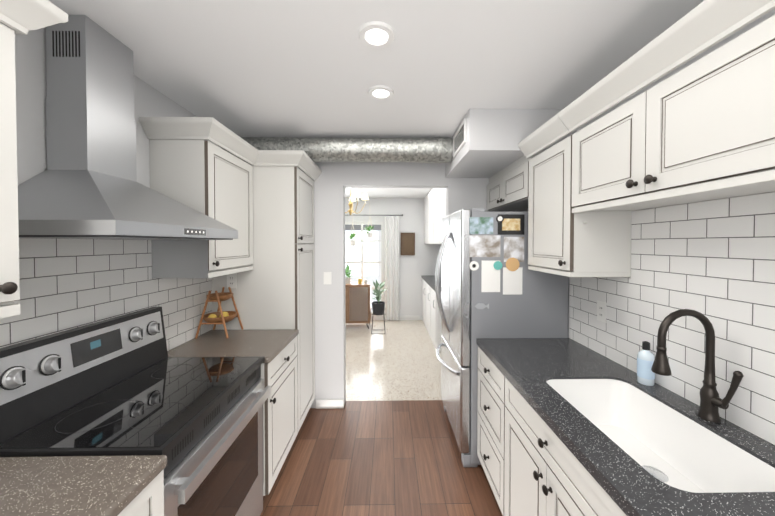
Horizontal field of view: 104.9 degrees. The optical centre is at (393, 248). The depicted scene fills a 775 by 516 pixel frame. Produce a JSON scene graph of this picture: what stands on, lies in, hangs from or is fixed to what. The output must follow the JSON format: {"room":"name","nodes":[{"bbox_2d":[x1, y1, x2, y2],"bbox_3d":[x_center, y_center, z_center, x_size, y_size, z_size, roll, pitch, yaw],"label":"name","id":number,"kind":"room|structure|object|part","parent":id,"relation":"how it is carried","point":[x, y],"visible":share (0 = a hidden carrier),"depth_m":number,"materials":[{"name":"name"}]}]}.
{"room":"kitchen","nodes":[
{"label":"kitchen","id":0,"kind":"room"},
{"bbox_2d":[15,27,220,350],"bbox_3d":[-1.424,0.323,0.801,0.120,2.464,4.010,0,1,-1],"label":"wall","id":1,"kind":"structure","parent":0,"point":[30,72],"depth_m":1.15,"materials":[{"name":"white paint"}]},
{"bbox_2d":[0,0,27,311],"bbox_3d":[-1.195,-0.265,0.469,0.325,0.851,0.709,0,1,-1],"label":"upper cabinet","id":2,"kind":"object","parent":1,"relation":"attached to","point":[21,16],"depth_m":0.80,"materials":[{"name":"white paint"}]},
{"bbox_2d":[0,238,211,350],"bbox_3d":[-1.360,0.266,0.889,0.007,0.744,2.745,0,1,-1],"label":"tile backsplash","id":3,"kind":"structure","parent":1,"relation":"attached to","point":[67,284],"depth_m":1.36,"materials":[{"name":"white tile"}]},
{"bbox_2d":[18,15,237,239],"bbox_3d":[-1.117,-0.478,1.300,0.490,0.876,0.759,0,1,-1],"label":"hood chimney","id":4,"kind":"object","parent":1,"relation":"attached to","point":[85,185],"visible":1,"depth_m":1.17,"materials":[{"name":"silver metal"}]},
{"bbox_2d":[149,140,253,277],"bbox_3d":[-1.204,-0.226,1.973,0.356,0.785,0.569,0,1,-1],"label":"upper cabinet","id":5,"kind":"object","parent":1,"relation":"attached to","point":[210,179],"visible":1,"depth_m":1.70,"materials":[{"name":"white paint"}]},
{"bbox_2d":[49,0,703,137],"bbox_3d":[-0.120,-0.940,0.803,2.730,0.060,4.010,0,1,-1],"label":"ceiling","id":6,"kind":"structure","parent":0,"point":[289,68],"depth_m":1.42,"materials":[{"name":"white paint"}]},
{"bbox_2d":[222,137,452,162],"bbox_3d":[-0.454,-0.830,2.515,1.872,0.210,0.210,0,1,-1],"label":"duct","id":7,"kind":"object","parent":6,"relation":"attached to","point":[423,150],"visible":0.79,"depth_m":2.43,"materials":[{"name":"silver metal"}]},
{"bbox_2d":[358,21,394,48],"bbox_3d":[-0.071,-0.911,1.278,0.156,0.012,0.156,0,1,-1],"label":"recessed light","id":8,"kind":"object","parent":6,"relation":"in","point":[376,34],"visible":0.98,"depth_m":1.27,"materials":[{"name":"white plastic"}]},
{"bbox_2d":[368,85,393,99],"bbox_3d":[-0.073,-0.919,1.762,0.156,0.012,0.156,0,1,-1],"label":"recessed light","id":9,"kind":"object","parent":6,"relation":"in","point":[380,92],"visible":0.98,"depth_m":1.76,"materials":[{"name":"white plastic"}]},
{"bbox_2d":[445,109,576,177],"bbox_3d":[0.859,-0.798,2.406,0.720,0.274,0.840,0,1,-1],"label":"ceiling box","id":10,"kind":"object","parent":6,"relation":"attached to","point":[494,139],"visible":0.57,"depth_m":1.99,"materials":[{"name":"white paint"}]},
{"bbox_2d":[453,118,465,157],"bbox_3d":[0.495,-0.821,2.245,0.012,0.165,0.370,0,1,-1],"label":"air vent","id":11,"kind":"object","parent":10,"relation":"attached to","point":[459,139],"visible":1,"depth_m":2.21,"materials":[{"name":"white metal"}]},
{"bbox_2d":[260,320,502,515],"bbox_3d":[-0.542,1.558,2.526,3.760,0.060,7.390,0,1,-1],"label":"floor","id":12,"kind":"structure","parent":0,"point":[379,458],"depth_m":2.28,"materials":[{"name":"brown wood"}]},
{"bbox_2d":[0,307,270,515],"bbox_3d":[-1.016,0.942,1.320,0.664,1.210,0.774,0,1,-1],"label":"range","id":13,"kind":"object","parent":12,"relation":"on","point":[122,385],"visible":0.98,"depth_m":1.20,"materials":[{"name":"silver metal"}]},
{"bbox_2d":[118,469,163,515],"bbox_3d":[-1.032,1.121,0.582,0.653,0.874,0.691,0,1,-1],"label":"base cabinet","id":14,"kind":"object","parent":12,"relation":"on","point":[148,500],"visible":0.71,"depth_m":0.86,"materials":[{"name":"white paint"}]},
{"bbox_2d":[0,455,166,515],"bbox_3d":[-1.020,0.669,0.226,0.666,0.040,1.394,0,1,-1],"label":"countertop","id":15,"kind":"structure","parent":14,"relation":"on","point":[75,486],"depth_m":0.81,"materials":[{"name":"grey stone"}]},
{"bbox_2d":[212,166,314,431],"bbox_3d":[-1.049,0.450,2.544,0.684,2.154,0.539,0,1,-1],"label":"pantry cabinet","id":16,"kind":"object","parent":12,"relation":"on","point":[275,289],"visible":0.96,"depth_m":2.27,"materials":[{"name":"white paint"}]},
{"bbox_2d":[139,117,321,180],"bbox_3d":[-1.025,-0.672,2.207,0.722,0.098,1.178,0,1,-1],"label":"crown molding","id":17,"kind":"structure","parent":16,"relation":"on","point":[214,131],"depth_m":1.75,"materials":[{"name":"white paint"}]},
{"bbox_2d":[227,273,236,287],"bbox_3d":[-1.228,0.246,2.264,0.072,0.116,0.007,0,1,-1],"label":"outlet","id":18,"kind":"object","parent":16,"relation":"attached to","point":[231,280],"visible":0.96,"depth_m":2.26,"materials":[{"name":"white plastic"}]},
{"bbox_2d":[260,336,297,495],"bbox_3d":[-1.040,1.099,2.000,0.684,0.874,0.564,0,1,-1],"label":"base cabinet","id":19,"kind":"object","parent":12,"relation":"on","point":[279,373],"visible":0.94,"depth_m":1.91,"materials":[{"name":"white paint"}]},
{"bbox_2d":[167,329,298,362],"bbox_3d":[-1.049,0.641,1.991,0.666,0.040,0.566,0,1,-1],"label":"countertop","id":20,"kind":"structure","parent":19,"relation":"on","point":[270,345],"depth_m":1.93,"materials":[{"name":"grey stone"}]},
{"bbox_2d":[195,287,242,338],"bbox_3d":[-1.252,0.455,2.154,0.230,0.329,0.225,0,1,-1],"label":"fruit stand","id":21,"kind":"object","parent":20,"relation":"on","point":[220,317],"visible":1,"depth_m":2.09,"materials":[{"name":"brown wood"}]},
{"bbox_2d":[345,282,370,328],"bbox_3d":[-0.840,1.070,5.609,0.826,0.820,0.400,0,1,-1],"label":"sideboard","id":22,"kind":"object","parent":12,"relation":"on","point":[357,303],"visible":0.4,"depth_m":5.42,"materials":[{"name":"brown wood"}]},
{"bbox_2d":[345,264,366,283],"bbox_3d":[-0.740,0.476,5.604,0.494,0.367,0.299,0,1,-1],"label":"potted plant","id":23,"kind":"object","parent":22,"relation":"on","point":[348,277],"visible":0.88,"depth_m":5.58,"materials":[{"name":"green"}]},
{"bbox_2d":[371,280,387,333],"bbox_3d":[-0.253,1.011,5.270,0.333,0.945,0.361,0,1,-1],"label":"potted plant","id":24,"kind":"object","parent":12,"relation":"on","point":[378,307],"visible":1,"depth_m":5.20,"materials":[{"name":"green plant"}]},
{"bbox_2d":[422,279,424,323],"bbox_3d":[0.875,1.038,5.782,0.573,0.874,0.662,0,1,-1],"label":"base cabinet","id":25,"kind":"object","parent":12,"relation":"on","point":[423,280],"depth_m":5.80,"materials":[{"name":"white wood"}]},
{"bbox_2d":[425,283,428,332],"bbox_3d":[0.885,1.048,5.162,0.573,0.874,0.580,0,1,-1],"label":"base cabinet","id":26,"kind":"object","parent":12,"relation":"on","point":[426,284],"depth_m":5.33,"materials":[{"name":"white wood"}]},
{"bbox_2d":[429,287,441,352],"bbox_3d":[0.895,1.057,4.569,0.573,0.874,0.605,0,1,-1],"label":"base cabinet","id":27,"kind":"object","parent":12,"relation":"on","point":[431,315],"depth_m":4.42,"materials":[{"name":"white wood"}]},
{"bbox_2d":[421,275,440,290],"bbox_3d":[0.880,0.590,5.178,0.582,0.039,1.857,0,1,-1],"label":"countertop","id":28,"kind":"structure","parent":27,"relation":"on","point":[430,279],"depth_m":5.41,"materials":[{"name":"grey stone"}]},
{"bbox_2d":[435,208,568,466],"bbox_3d":[0.780,0.623,2.443,0.862,1.810,0.781,0,1,-1],"label":"fridge","id":29,"kind":"object","parent":12,"relation":"on","point":[538,307],"depth_m":2.06,"materials":[{"name":"grey metal"}]},
{"bbox_3d":[0.495,0.574,2.443,0.070,1.709,0.767,0,1,-1],"label":"french door fridge door","id":30,"kind":"part","parent":29,"relation":"part of","materials":[{"name":"silver metal"}]},
{"bbox_3d":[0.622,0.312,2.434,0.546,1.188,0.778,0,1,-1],"label":"french door fridge handle","id":31,"kind":"part","parent":29,"relation":"part of","materials":[{"name":"silver metal"}]},
{"bbox_2d":[477,346,608,515],"bbox_3d":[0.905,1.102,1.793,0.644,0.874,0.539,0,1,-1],"label":"base cabinet","id":32,"kind":"object","parent":12,"relation":"on","point":[531,464],"depth_m":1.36,"materials":[{"name":"white paint"}]},
{"bbox_2d":[609,496,625,515],"bbox_3d":[0.932,1.127,0.187,0.644,0.874,1.239,0,1,-1],"label":"base cabinet","id":33,"kind":"object","parent":12,"relation":"on","point":[614,510],"depth_m":0.81,"materials":[{"name":"white paint"}]},
{"bbox_2d":[476,338,774,515],"bbox_3d":[0.918,0.754,0.810,0.651,0.229,2.497,0,1,-1],"label":"countertop","id":34,"kind":"structure","parent":33,"relation":"on","point":[633,445],"depth_m":1.14,"materials":[{"name":"black stone"}]},
{"bbox_2d":[637,341,654,385],"bbox_3d":[1.181,0.533,1.393,0.066,0.195,0.066,0,1,-1],"label":"soap bottle","id":35,"kind":"object","parent":34,"relation":"on","point":[645,361],"visible":0.98,"depth_m":1.37,"materials":[{"name":"blue"}]},
{"bbox_2d":[651,309,743,422],"bbox_3d":[1.091,0.430,1.081,0.244,0.409,0.118,0,1,-1],"label":"bronze faucet","id":36,"kind":"object","parent":34,"relation":"on","point":[711,401],"visible":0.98,"depth_m":1.10,"materials":[{"name":"black metal"}]},
{"bbox_2d":[246,162,519,407],"bbox_3d":[-0.549,0.247,2.883,3.520,2.550,0.126,0,1,-1],"label":"wall","id":37,"kind":"structure","parent":0,"point":[333,181],"depth_m":2.82,"materials":[{"name":"white paint"}]},
{"bbox_2d":[324,272,330,283],"bbox_3d":[-0.622,0.283,2.815,0.074,0.116,0.008,0,1,-1],"label":"light switch","id":38,"kind":"object","parent":37,"relation":"attached to","point":[327,277],"visible":1,"depth_m":2.81,"materials":[{"name":"white plastic"}]},
{"bbox_2d":[316,399,343,402],"bbox_3d":[-1.397,1.478,2.958,1.805,0.084,0.012,0,1,-1],"label":"baseboard","id":39,"kind":"structure","parent":37,"relation":"attached to","point":[317,400],"depth_m":2.83,"materials":[{"name":"white wood"}]},
{"bbox_2d":[345,188,432,197],"bbox_3d":[-0.636,-1.025,4.552,3.640,0.060,3.254,0,1,-1],"label":"ceiling","id":40,"kind":"structure","parent":0,"point":[397,192],"depth_m":5.38,"materials":[{"name":"white paint"}]},
{"bbox_2d":[348,223,356,255],"bbox_3d":[-0.789,-0.434,5.763,0.272,1.159,0.304,0,1,-1],"label":"hanging planter","id":41,"kind":"object","parent":40,"relation":"hanging from","point":[351,236],"visible":1,"depth_m":5.74,"materials":[{"name":"beige wicker"}]},
{"bbox_2d":[345,188,368,215],"bbox_3d":[-0.633,-0.738,4.434,0.526,0.509,0.510,0,1,-1],"label":"brass chandelier","id":42,"kind":"object","parent":40,"relation":"hanging from","point":[357,195],"visible":0.65,"depth_m":4.41,"materials":[{"name":"brown"}]},
{"bbox_2d":[364,216,375,267],"bbox_3d":[-0.451,-0.317,5.805,0.290,1.395,0.269,0,1,-1],"label":"hanging planter","id":43,"kind":"object","parent":40,"relation":"hanging from","point":[369,235],"visible":1,"depth_m":5.77,"materials":[{"name":"beige wicker"}]},
{"bbox_2d":[345,198,441,319],"bbox_3d":[-0.602,0.225,6.140,3.520,2.490,0.120,0,1,-1],"label":"wall","id":44,"kind":"structure","parent":0,"point":[418,264],"depth_m":6.09,"materials":[{"name":"white paint"}]},
{"bbox_2d":[345,222,383,313],"bbox_3d":[-1.106,0.415,6.130,1.810,1.910,0.050,0,1,-1],"label":"window","id":45,"kind":"structure","parent":44,"relation":"in","point":[362,240],"depth_m":6.11,"materials":[{"name":"white wood"}]},
{"bbox_2d":[358,214,402,215],"bbox_3d":[-0.955,-0.668,6.014,2.310,0.030,0.090,0,1,-1],"label":"curtain rod","id":46,"kind":"object","parent":44,"relation":"attached to","point":[380,215],"visible":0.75,"depth_m":6.00,"materials":[{"name":"grey metal"}]},
{"bbox_2d":[384,216,398,320],"bbox_3d":[-0.029,0.406,6.017,0.300,2.108,0.054,0,1,-1],"label":"curtain","id":47,"kind":"object","parent":46,"relation":"hanging from","point":[391,260],"visible":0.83,"depth_m":6.02,"materials":[{"name":"white fabric"}]},
{"bbox_2d":[401,233,414,254],"bbox_3d":[0.295,-0.089,6.071,0.290,0.460,0.035,0,1,-1],"label":"framed piece","id":48,"kind":"object","parent":44,"relation":"attached to","point":[407,243],"visible":0.92,"depth_m":6.08,"materials":[{"name":"brown wood"}]},
{"bbox_2d":[399,316,419,319],"bbox_3d":[0.179,1.428,6.106,0.720,0.084,0.011,0,1,-1],"label":"baseboard","id":49,"kind":"structure","parent":44,"relation":"attached to","point":[400,317],"depth_m":6.10,"materials":[{"name":"white wood"}]},
{"bbox_2d":[520,9,774,337],"bbox_3d":[1.278,0.252,2.535,0.120,2.550,7.390,0,1,-1],"label":"wall","id":50,"kind":"structure","parent":0,"point":[736,34],"depth_m":1.26,"materials":[{"name":"white paint"}]},
{"bbox_2d":[424,188,445,243],"bbox_3d":[0.911,-0.532,4.816,0.533,0.927,2.547,0,1,-1],"label":"upper cabinet","id":51,"kind":"object","parent":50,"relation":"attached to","point":[434,206],"visible":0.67,"depth_m":4.67,"materials":[{"name":"white wood"}]},
{"bbox_2d":[487,151,543,210],"bbox_3d":[1.040,-0.504,2.413,0.354,0.310,0.834,0,1,-1],"label":"upper cabinet","id":52,"kind":"object","parent":50,"relation":"attached to","point":[508,188],"visible":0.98,"depth_m":2.34,"materials":[{"name":"white paint"}]},
{"bbox_2d":[518,113,631,276],"bbox_3d":[1.032,-0.274,1.747,0.392,0.838,0.498,0,1,-1],"label":"upper cabinet","id":53,"kind":"object","parent":50,"relation":"attached to","point":[563,240],"visible":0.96,"depth_m":1.58,"materials":[{"name":"white paint"}]},
{"bbox_2d":[558,0,774,212],"bbox_3d":[1.043,-0.427,1.084,0.392,0.510,0.877,0,1,-1],"label":"upper cabinet","id":54,"kind":"object","parent":50,"relation":"attached to","point":[702,129],"visible":1,"depth_m":0.94,"materials":[{"name":"white paint"}]},
{"bbox_2d":[569,192,774,444],"bbox_3d":[1.240,0.230,0.807,0.007,0.818,2.497,0,1,-1],"label":"tile backsplash","id":55,"kind":"structure","parent":50,"relation":"attached to","point":[713,261],"depth_m":1.20,"materials":[{"name":"white tile"}]},
{"bbox_2d":[597,300,606,322],"bbox_3d":[1.217,0.369,1.743,0.007,0.116,0.072,0,1,-1],"label":"outlet","id":56,"kind":"object","parent":55,"relation":"attached to","point":[601,310],"visible":1,"depth_m":1.74,"materials":[{"name":"white plastic"}]},
{"label":"outside","id":57,"kind":"structure","parent":0,"visible":0},
{"bbox_2d":[345,225,380,311],"bbox_3d":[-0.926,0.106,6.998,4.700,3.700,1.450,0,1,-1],"label":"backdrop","id":58,"kind":"structure","parent":57,"point":[372,274],"depth_m":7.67,"materials":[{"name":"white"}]}
]}

